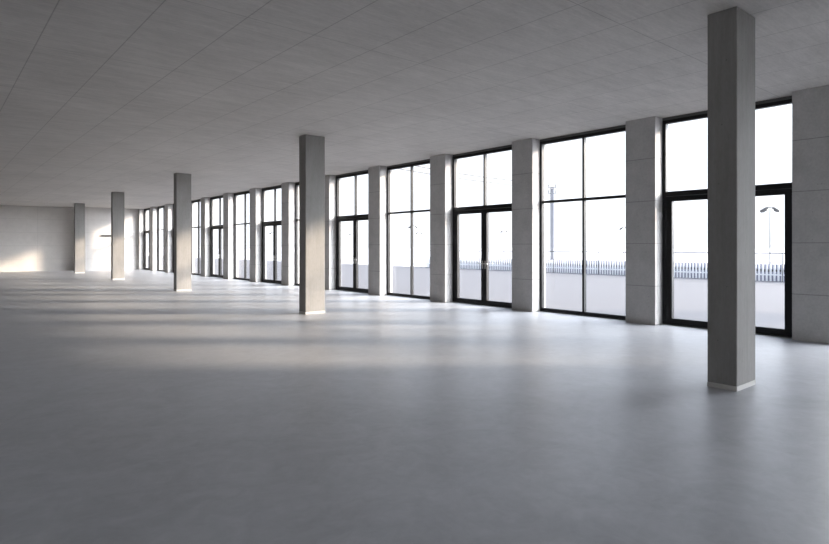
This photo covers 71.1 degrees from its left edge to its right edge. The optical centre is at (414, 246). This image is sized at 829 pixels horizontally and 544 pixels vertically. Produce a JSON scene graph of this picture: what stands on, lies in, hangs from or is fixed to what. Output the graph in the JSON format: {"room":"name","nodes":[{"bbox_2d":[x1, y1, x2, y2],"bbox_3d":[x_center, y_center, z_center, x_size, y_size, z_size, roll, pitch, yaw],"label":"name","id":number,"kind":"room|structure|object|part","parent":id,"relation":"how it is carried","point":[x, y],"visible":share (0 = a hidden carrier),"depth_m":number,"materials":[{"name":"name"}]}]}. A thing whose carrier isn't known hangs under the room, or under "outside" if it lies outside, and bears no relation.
{"room":"empty commercial space","nodes":[
{"label":"empty commercial space","id":0,"kind":"room"},
{"bbox_2d":[0,205,137,271],"bbox_3d":[-26.305,-0.498,32.624,20.640,4.000,1.600,0,0,-40],"label":"wall","id":1,"kind":"structure","parent":0,"point":[32,238],"depth_m":36.39,"materials":[{"name":"paint"}]},
{"bbox_2d":[192,203,193,272],"bbox_3d":[-12.407,-0.498,31.735,0.490,4.000,0.617,0,0,-40],"label":"concrete pier","id":2,"kind":"object","parent":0,"point":[192,203],"visible":0.03,"depth_m":31.61,"materials":[{"name":"grey concrete"}]},
{"bbox_2d":[0,270,828,543],"bbox_3d":[-10.221,1.627,13.224,20.940,0.250,52.000,0,0,-40],"label":"floor","id":3,"kind":"structure","parent":0,"point":[135,409],"depth_m":4.96,"materials":[{"name":"grey concrete"}]},
{"bbox_2d":[74,203,84,272],"bbox_3d":[-19.249,-0.498,33.323,0.499,4.000,0.304,0,0,-40],"label":"concrete column","id":4,"kind":"structure","parent":3,"relation":"on","point":[79,208],"depth_m":33.20,"materials":[{"name":"grey concrete"}]},
{"bbox_2d":[111,192,124,279],"bbox_3d":[-13.611,-0.498,26.605,0.499,4.000,0.304,0,0,-40],"label":"concrete column","id":5,"kind":"structure","parent":3,"relation":"on","point":[117,198],"depth_m":26.48,"materials":[{"name":"grey concrete"}]},
{"bbox_2d":[138,209,146,269],"bbox_3d":[-17.973,-0.498,38.369,0.490,4.000,0.309,0,0,-40],"label":"concrete pier","id":6,"kind":"object","parent":3,"relation":"on","point":[140,211],"visible":0.71,"depth_m":38.22,"materials":[{"name":"grey concrete"}]},
{"bbox_2d":[144,208,149,269],"bbox_3d":[-17.040,-0.498,37.436,0.300,4.000,2.321,0,0,-40],"label":"door","id":7,"kind":"structure","parent":3,"relation":"on","point":[145,210],"depth_m":38.15,"materials":[{"name":"metal"}]},
{"bbox_2d":[150,206,160,270],"bbox_3d":[-16.184,-0.498,36.237,0.490,4.000,0.617,0,0,-40],"label":"concrete pier","id":8,"kind":"object","parent":3,"relation":"on","point":[153,210],"visible":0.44,"depth_m":35.98,"materials":[{"name":"grey concrete"}]},
{"bbox_2d":[157,205,164,271],"bbox_3d":[-15.126,-0.498,35.206,0.235,4.000,2.321,0,0,-40],"label":"window","id":9,"kind":"structure","parent":3,"relation":"on","point":[158,207],"depth_m":35.41,"materials":[{"name":"metal"}]},
{"bbox_2d":[165,204,172,272],"bbox_3d":[-14.295,-0.498,33.986,0.490,4.000,0.617,0,0,-40],"label":"concrete pier","id":10,"kind":"object","parent":3,"relation":"on","point":[168,207],"visible":0.55,"depth_m":33.69,"materials":[{"name":"grey concrete"}]},
{"bbox_2d":[173,204,173,272],"bbox_3d":[-13.263,-0.498,32.935,0.300,4.000,2.321,0,0,-40],"label":"door","id":11,"kind":"structure","parent":3,"relation":"on","point":[173,204],"depth_m":33.66,"materials":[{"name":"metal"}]},
{"bbox_2d":[174,173,190,290],"bbox_3d":[-7.936,-0.498,19.841,0.499,4.000,0.304,0,0,-40],"label":"concrete column","id":12,"kind":"structure","parent":3,"relation":"on","point":[182,181],"depth_m":19.71,"materials":[{"name":"grey concrete"}]},
{"bbox_2d":[191,199,200,274],"bbox_3d":[-11.349,-0.498,30.705,0.235,4.000,2.321,0,0,-40],"label":"window","id":13,"kind":"structure","parent":3,"relation":"on","point":[198,200],"depth_m":30.66,"materials":[{"name":"metal"}]},
{"bbox_2d":[201,197,214,276],"bbox_3d":[-10.518,-0.498,29.485,0.490,4.000,0.617,0,0,-40],"label":"concrete pier","id":14,"kind":"object","parent":3,"relation":"on","point":[205,201],"visible":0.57,"depth_m":29.24,"materials":[{"name":"grey concrete"}]},
{"bbox_2d":[210,195,222,277],"bbox_3d":[-9.486,-0.498,28.433,0.300,4.000,2.321,0,0,-40],"label":"door","id":15,"kind":"structure","parent":3,"relation":"on","point":[219,227],"depth_m":28.55,"materials":[{"name":"metal"}]},
{"bbox_2d":[223,193,237,278],"bbox_3d":[-8.630,-0.498,27.234,0.490,4.000,0.617,0,0,-40],"label":"concrete pier","id":16,"kind":"object","parent":3,"relation":"on","point":[228,198],"visible":0.76,"depth_m":27.00,"materials":[{"name":"grey concrete"}]},
{"bbox_2d":[234,190,249,280],"bbox_3d":[-7.572,-0.498,26.203,0.235,4.000,2.321,0,0,-40],"label":"window","id":17,"kind":"structure","parent":3,"relation":"on","point":[244,193],"depth_m":26.30,"materials":[{"name":"metal"}]},
{"bbox_2d":[250,188,265,281],"bbox_3d":[-6.741,-0.498,24.983,0.490,4.000,0.617,0,0,-40],"label":"concrete pier","id":18,"kind":"object","parent":3,"relation":"on","point":[255,193],"visible":0.77,"depth_m":24.73,"materials":[{"name":"grey concrete"}]},
{"bbox_2d":[262,185,280,283],"bbox_3d":[-5.709,-0.498,23.932,0.300,4.000,2.321,0,0,-40],"label":"door","id":19,"kind":"structure","parent":3,"relation":"on","point":[274,223],"depth_m":24.09,"materials":[{"name":"metal"}]},
{"bbox_2d":[281,182,298,285],"bbox_3d":[-4.853,-0.498,22.733,0.490,4.000,0.617,0,0,-40],"label":"concrete pier","id":20,"kind":"object","parent":3,"relation":"on","point":[288,188],"visible":0.76,"depth_m":22.48,"materials":[{"name":"grey concrete"}]},
{"bbox_2d":[295,182,298,285],"bbox_3d":[-3.795,-0.498,21.702,0.235,4.000,2.321,0,0,-40],"label":"window","id":21,"kind":"structure","parent":3,"relation":"on","point":[296,183],"depth_m":22.50,"materials":[{"name":"metal"}]},
{"bbox_2d":[299,134,324,313],"bbox_3d":[-2.324,-0.498,13.153,0.499,4.000,0.304,0,0,-40],"label":"concrete column","id":22,"kind":"structure","parent":3,"relation":"on","point":[311,147],"depth_m":13.02,"materials":[{"name":"grey concrete"}]},
{"bbox_2d":[325,175,340,289],"bbox_3d":[-2.964,-0.498,20.482,0.490,4.000,0.617,0,0,-40],"label":"concrete pier","id":23,"kind":"object","parent":3,"relation":"on","point":[330,180],"visible":0.53,"depth_m":20.17,"materials":[{"name":"grey concrete"}]},
{"bbox_2d":[336,170,367,292],"bbox_3d":[-1.932,-0.498,19.431,0.300,4.000,2.321,0,0,-40],"label":"door","id":24,"kind":"structure","parent":3,"relation":"on","point":[355,218],"depth_m":19.44,"materials":[{"name":"metal"}]},
{"bbox_2d":[368,166,391,295],"bbox_3d":[-1.076,-0.498,18.232,0.490,4.000,0.617,0,0,-40],"label":"concrete pier","id":25,"kind":"object","parent":3,"relation":"on","point":[377,175],"visible":0.82,"depth_m":18.00,"materials":[{"name":"grey concrete"}]},
{"bbox_2d":[430,154,457,302],"bbox_3d":[0.813,-0.498,15.981,0.490,4.000,0.617,0,0,-40],"label":"concrete pier","id":26,"kind":"object","parent":3,"relation":"on","point":[441,166],"visible":0.8,"depth_m":15.74,"materials":[{"name":"grey concrete"}]},
{"bbox_2d":[387,159,429,299],"bbox_3d":[-0.018,-0.498,17.201,0.235,4.000,2.321,0,0,-40],"label":"window","id":27,"kind":"structure","parent":26,"relation":"attached to","point":[411,165],"depth_m":17.20,"materials":[{"name":"metal"}]},
{"bbox_2d":[453,145,511,307],"bbox_3d":[1.845,-0.498,14.930,0.300,4.000,2.321,0,0,-40],"label":"door","id":28,"kind":"structure","parent":3,"relation":"on","point":[485,209],"depth_m":14.91,"materials":[{"name":"metal"}]},
{"bbox_3d":[1.874,1.492,14.954,0.225,0.020,2.321,0,0,-40],"label":"sill","id":29,"kind":"part","parent":28,"relation":"part of","materials":[{"name":"black metal"}]},
{"bbox_2d":[512,138,545,311],"bbox_3d":[2.701,-0.498,13.730,0.490,4.000,0.617,0,0,-40],"label":"concrete pier","id":30,"kind":"object","parent":3,"relation":"on","point":[525,153],"visible":0.82,"depth_m":13.51,"materials":[{"name":"grey concrete"}]},
{"bbox_2d":[626,116,662,324],"bbox_3d":[4.590,-0.498,11.479,0.490,4.000,0.617,0,0,-40],"label":"concrete pier","id":31,"kind":"object","parent":3,"relation":"on","point":[644,135],"visible":0.8,"depth_m":11.25,"materials":[{"name":"grey concrete"}]},
{"bbox_2d":[540,125,625,319],"bbox_3d":[3.759,-0.498,12.700,0.235,4.000,2.321,0,0,-40],"label":"window","id":32,"kind":"structure","parent":31,"relation":"attached to","point":[583,135],"depth_m":12.64,"materials":[{"name":"metal"}]},
{"bbox_3d":[3.763,1.492,12.703,0.225,0.020,2.321,0,0,-40],"label":"sill","id":33,"kind":"part","parent":32,"relation":"part of","materials":[{"name":"black metal"}]},
{"bbox_2d":[662,96,791,337],"bbox_3d":[5.612,-0.498,10.440,0.300,4.000,2.290,0,0,-40],"label":"door","id":34,"kind":"structure","parent":3,"relation":"on","point":[668,198],"depth_m":10.93,"materials":[{"name":"metal"}]},
{"bbox_3d":[5.641,1.492,10.464,0.225,0.020,2.290,0,0,-40],"label":"sill","id":35,"kind":"part","parent":34,"relation":"part of","materials":[{"name":"black metal"}]},
{"bbox_2d":[707,6,755,391],"bbox_3d":[3.437,-0.498,6.287,0.499,4.000,0.304,0,0,-40],"label":"concrete column","id":36,"kind":"structure","parent":3,"relation":"on","point":[731,31],"depth_m":6.12,"materials":[{"name":"grey concrete"}]},
{"bbox_2d":[792,85,828,343],"bbox_3d":[6.468,-0.498,9.241,0.490,4.000,0.648,0,0,-40],"label":"concrete pier","id":37,"kind":"object","parent":3,"relation":"on","point":[810,107],"visible":1,"depth_m":9.13,"materials":[{"name":"grey concrete"}]},
{"bbox_2d":[0,0,828,208],"bbox_3d":[-10.087,-2.673,13.336,21.290,0.350,52.000,0,0,-40],"label":"ceiling","id":38,"kind":"structure","parent":0,"point":[99,98],"depth_m":8.61,"materials":[{"name":"concrete"}]},
{"label":"outside","id":39,"kind":"structure","parent":0,"visible":0},
{"bbox_2d":[147,248,784,281],"bbox_3d":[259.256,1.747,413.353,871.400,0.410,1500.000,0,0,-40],"label":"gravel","id":40,"kind":"object","parent":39,"point":[400,256],"visible":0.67,"depth_m":116.14,"materials":[{"name":"white gravel"}]},
{"bbox_2d":[548,184,555,259],"bbox_3d":[15.481,-2.768,65.300,0.910,8.620,0.600,0,0,0],"label":"mast","id":41,"kind":"object","parent":40,"relation":"on","point":[551,193],"visible":0.99,"depth_m":65.14,"materials":[{"name":"metal"}]},
{"bbox_2d":[416,166,549,183],"bbox_3d":[6.076,-7.058,56.377,25.926,0.490,0.095,0,0,-45],"label":"overhead wire","id":42,"kind":"object","parent":41,"relation":"attached to","point":[416,166],"visible":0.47,"depth_m":56.34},
{"bbox_2d":[425,257,784,281],"bbox_3d":[9.449,1.152,33.361,0.065,0.740,27.036,0,0,-40],"label":"picket fence","id":43,"kind":"object","parent":40,"relation":"on","point":[471,264],"visible":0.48,"depth_m":32.15,"materials":[{"name":"grey metal"}]},
{"bbox_3d":[9.451,1.242,33.386,0.030,0.060,27.000,0,0,-40],"label":"rail","id":44,"kind":"part","parent":43,"relation":"part of","materials":[{"name":"grey metal"}]},
{"bbox_2d":[760,207,779,263],"bbox_3d":[31.110,-0.973,50.800,1.563,5.031,0.440,0,0,0],"label":"post","id":45,"kind":"object","parent":40,"relation":"on","point":[763,210],"visible":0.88,"depth_m":50.78,"materials":[{"name":"metal"}]},
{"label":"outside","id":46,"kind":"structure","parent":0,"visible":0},
{"bbox_2d":[147,256,784,328],"bbox_3d":[-51.827,1.687,21.783,108.600,0.330,220.000,0,0,-40],"label":"ground","id":47,"kind":"structure","parent":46,"point":[605,293],"depth_m":21.17,"materials":[{"name":"concrete"}]},
{"bbox_2d":[421,250,784,281],"bbox_3d":[9.183,0.891,33.161,0.100,1.262,27.100,0,0,-40],"label":"railing","id":48,"kind":"object","parent":47,"relation":"on","point":[421,250],"visible":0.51,"depth_m":31.99,"materials":[{"name":"metal"}]},
{"bbox_3d":[9.183,0.282,33.161,0.044,0.044,27.000,0,0,-40],"label":"rail","id":49,"kind":"part","parent":48,"relation":"part of","materials":[{"name":"metal"}]},
{"bbox_3d":[-2.877,-2.768,47.000,0.910,8.620,0.600,0,0,0],"label":"mast","id":50,"kind":"object","parent":47,"relation":"on","visible":0},
{"bbox_2d":[400,169,554,188],"bbox_3d":[6.528,-6.420,55.923,25.924,0.365,0.095,0,0,-45],"label":"overhead wire","id":51,"kind":"object","parent":50,"relation":"hanging from","point":[400,169],"visible":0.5,"depth_m":54.70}
]}

